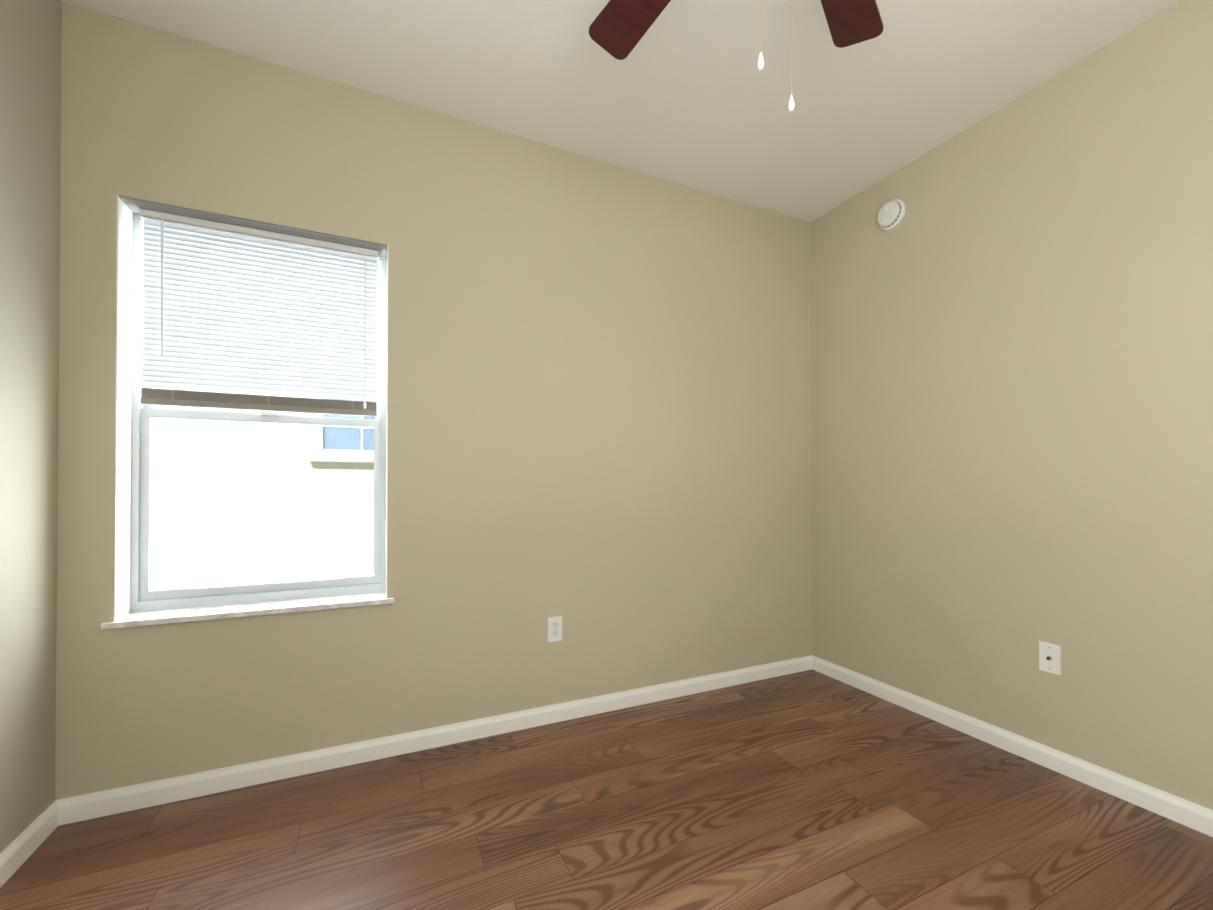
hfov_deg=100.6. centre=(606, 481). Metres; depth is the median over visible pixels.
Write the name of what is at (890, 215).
smoke detector
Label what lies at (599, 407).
wall
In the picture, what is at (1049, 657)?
outlet plate
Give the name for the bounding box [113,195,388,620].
window
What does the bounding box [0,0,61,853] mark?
wall
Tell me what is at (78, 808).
baseboard
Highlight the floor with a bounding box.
[0,670,1212,909]
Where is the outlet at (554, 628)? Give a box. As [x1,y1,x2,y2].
[548,616,561,641]
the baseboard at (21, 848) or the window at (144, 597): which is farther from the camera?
the window at (144, 597)
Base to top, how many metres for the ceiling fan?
0.840 m
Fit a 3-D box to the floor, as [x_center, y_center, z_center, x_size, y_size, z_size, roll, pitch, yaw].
[0.328,1.182,1.047,3.620,0.120,3.460,0,-1,-25]
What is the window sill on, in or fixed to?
attached to the wall at (599, 407)
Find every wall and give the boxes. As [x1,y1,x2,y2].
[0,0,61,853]
[55,1,811,799]
[811,0,1212,809]
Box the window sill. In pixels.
[101,593,393,629]
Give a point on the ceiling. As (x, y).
(688, 93)
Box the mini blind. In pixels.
[140,208,378,416]
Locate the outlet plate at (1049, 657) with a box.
[1039,641,1060,674]
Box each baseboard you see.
[0,800,57,887]
[56,655,811,825]
[812,655,1212,836]
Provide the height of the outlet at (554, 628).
0.115 m
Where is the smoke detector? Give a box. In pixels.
[877,199,904,229]
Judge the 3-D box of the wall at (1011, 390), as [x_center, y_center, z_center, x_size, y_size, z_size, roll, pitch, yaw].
[1.975,-0.238,1.664,0.120,2.730,3.180,0,-1,-25]
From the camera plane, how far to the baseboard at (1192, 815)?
2.00 m
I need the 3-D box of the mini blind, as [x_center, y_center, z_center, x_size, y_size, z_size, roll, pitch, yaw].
[-1.326,-0.629,1.980,0.781,0.702,0.040,0,-1,-25]
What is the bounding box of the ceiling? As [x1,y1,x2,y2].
[62,0,1178,222]
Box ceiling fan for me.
[589,0,883,111]

